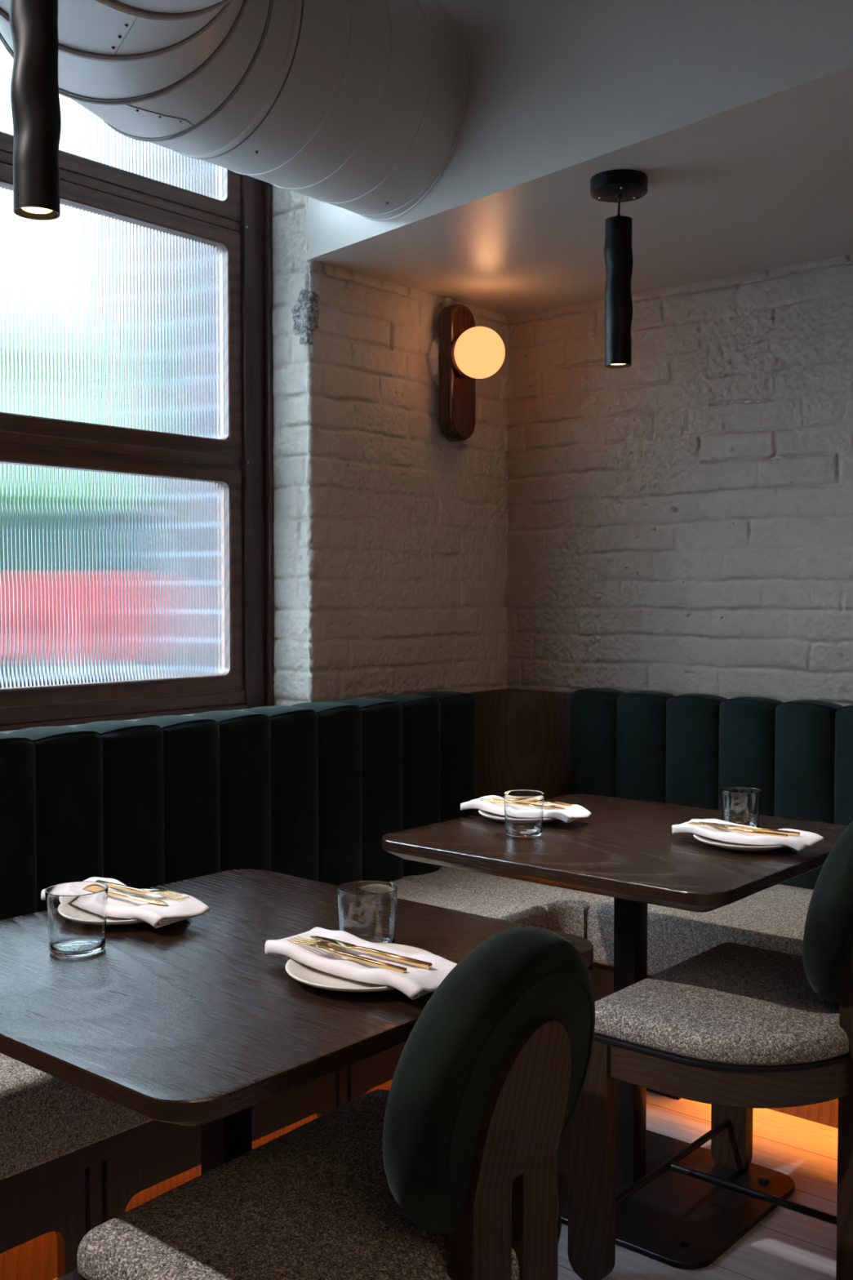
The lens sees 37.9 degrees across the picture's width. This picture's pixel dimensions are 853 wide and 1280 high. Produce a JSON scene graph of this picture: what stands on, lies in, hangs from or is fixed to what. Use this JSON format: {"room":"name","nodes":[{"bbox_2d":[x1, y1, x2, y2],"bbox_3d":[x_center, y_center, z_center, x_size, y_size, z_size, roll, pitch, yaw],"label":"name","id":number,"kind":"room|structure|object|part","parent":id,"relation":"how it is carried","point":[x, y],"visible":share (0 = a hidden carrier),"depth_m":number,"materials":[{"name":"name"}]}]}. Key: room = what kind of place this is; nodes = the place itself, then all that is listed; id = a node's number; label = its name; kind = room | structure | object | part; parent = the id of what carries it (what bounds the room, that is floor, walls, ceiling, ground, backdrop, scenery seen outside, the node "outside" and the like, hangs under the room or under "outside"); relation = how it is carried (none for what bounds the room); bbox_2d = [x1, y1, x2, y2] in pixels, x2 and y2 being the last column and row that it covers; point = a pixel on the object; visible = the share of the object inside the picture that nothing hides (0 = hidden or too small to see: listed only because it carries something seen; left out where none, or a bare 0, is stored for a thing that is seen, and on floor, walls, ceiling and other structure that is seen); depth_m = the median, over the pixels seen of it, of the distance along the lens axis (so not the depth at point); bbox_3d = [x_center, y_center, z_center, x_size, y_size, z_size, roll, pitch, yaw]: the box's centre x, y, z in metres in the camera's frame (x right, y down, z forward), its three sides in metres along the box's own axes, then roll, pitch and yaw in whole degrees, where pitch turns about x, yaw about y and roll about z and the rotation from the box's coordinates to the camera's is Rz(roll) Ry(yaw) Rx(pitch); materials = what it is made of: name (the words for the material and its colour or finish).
{"room":"restaurant","nodes":[
{"label":"restaurant","id":0,"kind":"room"},
{"bbox_2d":[0,185,509,733],"bbox_3d":[-1.847,-0.291,1.865,0.279,2.950,6.670,2,3,40],"label":"wall","id":1,"kind":"structure","parent":0,"point":[390,569],"depth_m":3.67,"materials":[{"name":"brick"}]},
{"bbox_2d":[0,40,274,731],"bbox_3d":[-1.079,-0.727,2.871,0.090,2.150,1.876,2,3,40],"label":"window","id":2,"kind":"structure","parent":1,"relation":"in","point":[137,548],"depth_m":3.25,"materials":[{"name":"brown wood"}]},
{"bbox_3d":[-1.090,-1.467,2.850,0.006,0.555,1.617,2,3,40],"label":"glass pane","id":3,"kind":"part","parent":2,"relation":"part of","materials":[{"name":"glass"}]},
{"bbox_3d":[-1.090,-0.808,2.873,0.006,0.553,1.617,2,3,40],"label":"glass pane","id":4,"kind":"part","parent":2,"relation":"part of","materials":[{"name":"glass"}]},
{"bbox_3d":[-1.090,-0.151,2.897,0.006,0.553,1.617,2,3,40],"label":"glass pane","id":5,"kind":"part","parent":2,"relation":"part of","materials":[{"name":"glass"}]},
{"bbox_3d":[-1.087,-1.467,2.848,0.045,0.629,1.695,2,3,40],"label":"sash","id":6,"kind":"part","parent":2,"relation":"part of","materials":[{"name":"brown wood"}]},
{"bbox_3d":[-1.087,-0.808,2.871,0.045,0.627,1.695,2,3,40],"label":"sash","id":7,"kind":"part","parent":2,"relation":"part of","materials":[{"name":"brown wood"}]},
{"bbox_3d":[-1.087,-0.151,2.894,0.045,0.627,1.695,2,3,40],"label":"sash","id":8,"kind":"part","parent":2,"relation":"part of","materials":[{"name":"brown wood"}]},
{"bbox_3d":[-1.086,0.184,2.905,0.056,0.037,1.699,2,3,40],"label":"sill rail","id":9,"kind":"part","parent":2,"relation":"part of","materials":[{"name":"brown wood"}]},
{"bbox_3d":[-0.514,-0.751,3.551,0.072,2.150,0.074,2,3,40],"label":"post","id":10,"kind":"part","parent":2,"relation":"part of","materials":[{"name":"brown wood"}]},
{"bbox_3d":[-0.478,-0.752,3.580,0.090,2.150,0.017,2,3,40],"label":"post","id":11,"kind":"part","parent":2,"relation":"part of","materials":[{"name":"brown wood"}]},
{"bbox_2d":[426,297,505,441],"bbox_3d":[0.141,-0.843,3.824,0.236,0.449,0.188,2,3,40],"label":"wall sconce","id":12,"kind":"object","parent":1,"relation":"attached to","point":[462,353],"visible":1,"depth_m":3.82,"materials":[{"name":"brown wood"}]},
{"bbox_3d":[0.098,-0.831,3.869,0.051,0.422,0.132,2,3,40],"label":"plate","id":13,"kind":"part","parent":12,"relation":"part of","materials":[{"name":"brown wood"}]},
{"bbox_3d":[0.162,-0.875,3.784,0.155,0.155,0.155,2,3,40],"label":"globe","id":14,"kind":"part","parent":12,"relation":"part of"},
{"bbox_2d":[52,1090,838,1279],"bbox_3d":[0.276,1.296,0.140,6.100,0.100,6.700,2,3,40],"label":"floor","id":15,"kind":"structure","parent":0,"point":[786,1244],"depth_m":2.49,"materials":[{"name":"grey wood"}]},
{"bbox_2d":[0,869,593,1174],"bbox_3d":[-0.284,0.812,1.770,0.785,0.748,0.775,2,3,40],"label":"dining table","id":16,"kind":"object","parent":15,"relation":"on","point":[191,1021],"visible":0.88,"depth_m":1.53,"materials":[{"name":"brown wood"}]},
{"bbox_2d":[44,880,108,957],"bbox_3d":[-0.493,0.394,1.753,0.086,0.088,0.086,2,3,40],"label":"tumbler","id":17,"kind":"object","parent":16,"relation":"on","point":[77,911],"visible":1,"depth_m":1.72,"materials":[{"name":"clear glass"}]},
{"bbox_2d":[106,888,179,925],"bbox_3d":[-0.474,0.422,1.942,0.205,0.019,0.205,2,3,40],"label":"plate","id":18,"kind":"object","parent":16,"relation":"on","point":[111,921],"visible":0.15,"depth_m":1.86,"materials":[{"name":"white ceramic"}]},
{"bbox_2d":[40,876,209,928],"bbox_3d":[-0.473,0.407,1.939,0.286,0.028,0.106,2,3,37],"label":"napkin","id":19,"kind":"object","parent":18,"relation":"on","point":[157,915],"visible":0.47,"depth_m":1.88,"materials":[{"name":"white fabric"}]},
{"bbox_2d":[107,889,168,904],"bbox_3d":[-0.477,0.397,1.938,0.214,0.007,0.018,1,2,36],"label":"knife","id":20,"kind":"object","parent":19,"relation":"on","point":[110,892],"visible":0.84,"depth_m":1.91,"materials":[{"name":"gold metal"}]},
{"bbox_2d":[95,880,189,899],"bbox_3d":[-0.453,0.394,1.960,0.206,0.010,0.024,1,3,37],"label":"fork","id":21,"kind":"object","parent":19,"relation":"on","point":[161,892],"visible":0.98,"depth_m":1.95,"materials":[{"name":"gold metal"}]},
{"bbox_2d":[285,942,433,991],"bbox_3d":[-0.082,0.433,1.627,0.205,0.019,0.205,2,3,40],"label":"plate","id":22,"kind":"object","parent":16,"relation":"on","point":[303,973],"visible":0.36,"depth_m":1.59,"materials":[{"name":"white ceramic"}]},
{"bbox_2d":[264,926,457,999],"bbox_3d":[-0.081,0.418,1.624,0.286,0.027,0.106,2,3,42],"label":"napkin","id":23,"kind":"object","parent":22,"relation":"on","point":[418,981],"visible":0.82,"depth_m":1.60,"materials":[{"name":"white fabric"}]},
{"bbox_2d":[286,936,407,973],"bbox_3d":[-0.104,0.406,1.609,0.206,0.010,0.024,2,3,41],"label":"fork","id":24,"kind":"object","parent":23,"relation":"on","point":[316,943],"visible":1,"depth_m":1.60,"materials":[{"name":"gold metal"}]},
{"bbox_2d":[310,935,431,968],"bbox_3d":[-0.078,0.407,1.629,0.214,0.007,0.018,2,3,40],"label":"knife","id":25,"kind":"object","parent":23,"relation":"on","point":[411,961],"visible":0.96,"depth_m":1.62,"materials":[{"name":"gold metal"}]},
{"bbox_2d":[337,880,397,943],"bbox_3d":[-0.084,0.394,1.760,0.086,0.088,0.086,2,3,40],"label":"tumbler","id":26,"kind":"object","parent":16,"relation":"on","point":[367,908],"visible":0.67,"depth_m":1.73,"materials":[{"name":"clear glass"}]},
{"bbox_2d":[0,690,611,1279],"bbox_3d":[-0.372,0.668,2.844,0.723,0.965,2.620,2,3,40],"label":"banquette","id":27,"kind":"object","parent":15,"relation":"on","point":[309,790],"visible":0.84,"depth_m":2.81,"materials":[{"name":"green fabric"}]},
{"bbox_2d":[0,1053,154,1180],"bbox_3d":[-0.854,0.784,2.208,0.520,0.167,1.020,2,3,40],"label":"seat cushion","id":28,"kind":"object","parent":27,"relation":"on","point":[45,1117],"depth_m":2.07,"materials":[{"name":"grey fabric"}]},
{"bbox_3d":[-0.302,1.009,2.535,0.022,0.304,2.220,2,3,40],"label":"board","id":29,"kind":"part","parent":27,"relation":"part of","materials":[{"name":"brown wood"}]},
{"bbox_2d":[402,866,611,938],"bbox_3d":[0.333,0.740,3.564,0.575,0.159,0.615,2,3,40],"label":"seat cushion","id":30,"kind":"object","parent":27,"relation":"on","point":[565,910],"depth_m":3.31,"materials":[{"name":"grey fabric"}]},
{"bbox_2d":[56,926,595,1279],"bbox_3d":[-0.062,0.760,1.545,0.498,0.872,0.592,2,3,37],"label":"dining chair","id":31,"kind":"object","parent":15,"relation":"on","point":[449,1171],"visible":1,"depth_m":1.40,"materials":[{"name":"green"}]},
{"bbox_3d":[-0.397,0.977,1.457,0.082,0.445,0.032,2,3,37],"label":"leg","id":32,"kind":"part","parent":31,"relation":"part of","materials":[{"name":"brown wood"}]},
{"bbox_2d":[76,1088,558,1279],"bbox_3d":[-0.075,0.710,1.554,0.440,0.062,0.576,2,3,37],"label":"seat cushion","id":33,"kind":"object","parent":31,"relation":"on","point":[314,1201],"depth_m":1.45,"materials":[{"name":"grey fabric"}]},
{"bbox_3d":[0.078,0.502,1.429,0.087,0.356,0.356,16,11,36],"label":"backrest","id":34,"kind":"part","parent":31,"relation":"part of","materials":[{"name":"green fabric"}]},
{"bbox_3d":[0.105,0.813,1.419,0.072,0.775,0.175,2,3,37],"label":"leg","id":35,"kind":"part","parent":31,"relation":"part of","materials":[{"name":"brown wood"}]},
{"bbox_2d":[382,794,848,1269],"bbox_3d":[0.432,0.782,2.632,0.785,0.748,0.775,2,3,40],"label":"dining table","id":36,"kind":"object","parent":15,"relation":"on","point":[627,851],"visible":0.62,"depth_m":2.51,"materials":[{"name":"brown wood"}]},
{"bbox_2d":[478,809,558,822],"bbox_3d":[0.219,0.392,2.782,0.205,0.019,0.205,2,3,40],"label":"plate","id":37,"kind":"object","parent":36,"relation":"on","point":[489,815],"visible":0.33,"depth_m":2.73,"materials":[{"name":"white ceramic"}]},
{"bbox_2d":[460,795,591,822],"bbox_3d":[0.219,0.377,2.778,0.287,0.028,0.109,1,2,35],"label":"napkin","id":38,"kind":"object","parent":37,"relation":"on","point":[571,813],"visible":0.62,"depth_m":2.75,"materials":[{"name":"white fabric"}]},
{"bbox_2d":[480,798,565,808],"bbox_3d":[0.215,0.367,2.778,0.214,0.007,0.018,1,2,33],"label":"knife","id":39,"kind":"object","parent":38,"relation":"on","point":[481,799],"visible":0.41,"depth_m":2.80,"materials":[{"name":"gold metal"}]},
{"bbox_2d":[492,796,575,805],"bbox_3d":[0.239,0.364,2.801,0.206,0.010,0.024,1,2,34],"label":"fork","id":40,"kind":"object","parent":38,"relation":"on","point":[493,797],"visible":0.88,"depth_m":2.77,"materials":[{"name":"gold metal"}]},
{"bbox_2d":[503,789,544,838],"bbox_3d":[0.204,0.364,2.601,0.086,0.088,0.086,2,3,40],"label":"tumbler","id":41,"kind":"object","parent":36,"relation":"on","point":[523,808],"visible":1,"depth_m":2.57,"materials":[{"name":"clear glass"}]},
{"bbox_3d":[0.432,1.150,2.646,0.570,0.011,0.470,2,3,40],"label":"plate","id":42,"kind":"part","parent":36,"relation":"part of","materials":[{"name":"black metal"}]},
{"bbox_2d":[693,833,786,851],"bbox_3d":[0.640,0.403,2.490,0.205,0.019,0.205,2,3,40],"label":"plate","id":43,"kind":"object","parent":36,"relation":"on","point":[726,845],"visible":0.42,"depth_m":2.43,"materials":[{"name":"white ceramic"}]},
{"bbox_2d":[671,818,824,851],"bbox_3d":[0.639,0.388,2.485,0.286,0.027,0.108,2,3,39],"label":"napkin","id":44,"kind":"object","parent":43,"relation":"on","point":[806,839],"visible":0.88,"depth_m":2.45,"materials":[{"name":"white fabric"}]},
{"bbox_2d":[687,821,787,837],"bbox_3d":[0.618,0.376,2.471,0.206,0.010,0.024,2,3,38],"label":"fork","id":45,"kind":"object","parent":44,"relation":"on","point":[762,833],"visible":1,"depth_m":2.46,"materials":[{"name":"gold metal"}]},
{"bbox_2d":[698,822,799,835],"bbox_3d":[0.643,0.377,2.492,0.214,0.007,0.018,2,3,37],"label":"knife","id":46,"kind":"object","parent":44,"relation":"on","point":[764,829],"visible":0.83,"depth_m":2.47,"materials":[{"name":"gold metal"}]},
{"bbox_2d":[720,786,761,827],"bbox_3d":[0.668,0.362,2.647,0.086,0.088,0.086,2,3,40],"label":"tumbler","id":47,"kind":"object","parent":36,"relation":"on","point":[740,805],"visible":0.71,"depth_m":2.61,"materials":[{"name":"clear glass"}]},
{"bbox_2d":[568,821,852,1279],"bbox_3d":[0.642,0.732,2.344,0.498,0.872,0.592,2,3,40],"label":"dining chair","id":48,"kind":"object","parent":15,"relation":"on","point":[735,1028],"visible":0.94,"depth_m":2.20,"materials":[{"name":"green fabric"}]},
{"bbox_3d":[0.302,0.948,2.272,0.082,0.445,0.032,2,3,40],"label":"leg","id":49,"kind":"part","parent":48,"relation":"part of","materials":[{"name":"brown wood"}]},
{"bbox_2d":[594,942,848,1066],"bbox_3d":[0.629,0.682,2.353,0.440,0.062,0.576,2,3,40],"label":"seat cushion","id":50,"kind":"object","parent":48,"relation":"on","point":[728,1003],"depth_m":2.21,"materials":[{"name":"grey fabric"}]},
{"bbox_3d":[0.664,0.933,2.699,0.082,0.445,0.032,2,3,40],"label":"leg","id":51,"kind":"part","parent":48,"relation":"part of","materials":[{"name":"brown wood"}]},
{"bbox_3d":[0.776,0.474,2.221,0.087,0.356,0.356,16,12,39],"label":"backrest","id":52,"kind":"part","parent":48,"relation":"part of","materials":[{"name":"green fabric"}]},
{"bbox_3d":[0.802,0.785,2.210,0.072,0.775,0.175,2,3,40],"label":"leg","id":53,"kind":"part","parent":48,"relation":"part of","materials":[{"name":"brown wood"}]},
{"bbox_2d":[568,688,852,1128],"bbox_3d":[1.209,0.663,2.967,2.380,0.965,0.662,2,3,40],"label":"banquette","id":54,"kind":"object","parent":15,"relation":"on","point":[642,745],"visible":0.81,"depth_m":3.45,"materials":[{"name":"green fabric"}]},
{"bbox_3d":[1.167,1.006,2.635,2.000,0.304,0.022,2,3,40],"label":"board","id":55,"kind":"part","parent":54,"relation":"part of","materials":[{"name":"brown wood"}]},
{"bbox_2d":[586,884,813,975],"bbox_3d":[0.968,0.753,3.088,1.000,0.167,0.530,2,3,40],"label":"seat cushion","id":56,"kind":"object","parent":54,"relation":"on","point":[773,917],"depth_m":3.06,"materials":[{"name":"grey fabric"}]},
{"bbox_2d":[305,0,852,316],"bbox_3d":[1.836,-1.377,1.670,5.620,0.766,1.905,2,3,40],"label":"ceiling","id":57,"kind":"structure","parent":0,"point":[737,115],"depth_m":2.81,"materials":[{"name":"beige paint"}]},
{"bbox_2d":[0,0,467,221],"bbox_3d":[0.828,-1.281,1.544,3.992,0.542,1.506,2,3,40],"label":"ventilation duct","id":58,"kind":"object","parent":57,"relation":"attached to","point":[357,107],"visible":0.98,"depth_m":2.63,"materials":[{"name":"white metal"}]},
{"bbox_2d":[590,168,648,368],"bbox_3d":[0.431,-0.825,2.790,0.128,0.416,0.128,2,3,40],"label":"pendant light","id":59,"kind":"object","parent":57,"relation":"hanging from","point":[621,185],"visible":1,"depth_m":2.77,"materials":[{"name":"black metal"}]},
{"bbox_3d":[0.431,-0.779,2.791,0.065,0.325,0.064,2,3,40],"label":"lamp shade","id":60,"kind":"part","parent":59,"relation":"part of","materials":[{"name":"black metal"}]},
{"bbox_3d":[0.431,-0.981,2.784,0.006,0.063,0.006,2,3,40],"label":"cord","id":61,"kind":"part","parent":59,"relation":"part of","materials":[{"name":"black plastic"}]},
{"bbox_2d":[505,254,852,706],"bbox_3d":[2.432,-0.312,2.473,5.700,2.950,0.208,2,3,40],"label":"wall","id":62,"kind":"structure","parent":0,"point":[680,517],"depth_m":3.73,"materials":[{"name":"brick"}]},
{"bbox_2d":[464,688,572,814],"bbox_3d":[0.273,0.644,3.904,0.400,0.938,0.470,2,3,40],"label":"wood panel","id":63,"kind":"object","parent":62,"relation":"attached to","point":[522,736],"depth_m":4.05,"materials":[{"name":"brown wood"}]},
{"bbox_3d":[0.276,-1.752,0.032,6.100,0.100,6.700,2,3,40],"label":"ceiling","id":64,"kind":"structure","parent":0,"visible":0},
{"bbox_2d":[9,0,61,220],"bbox_3d":[-0.525,-1.167,1.653,0.128,1.185,0.128,1,2,29],"label":"pendant light","id":65,"kind":"object","parent":64,"relation":"hanging from","point":[33,24],"visible":1,"depth_m":1.64,"materials":[{"name":"black metal"}]},
{"bbox_3d":[-0.525,-0.583,1.673,0.044,0.007,0.044,2,3,40],"label":"bulb","id":66,"kind":"part","parent":65,"relation":"part of","materials":[{"name":"white glass"}]}
]}

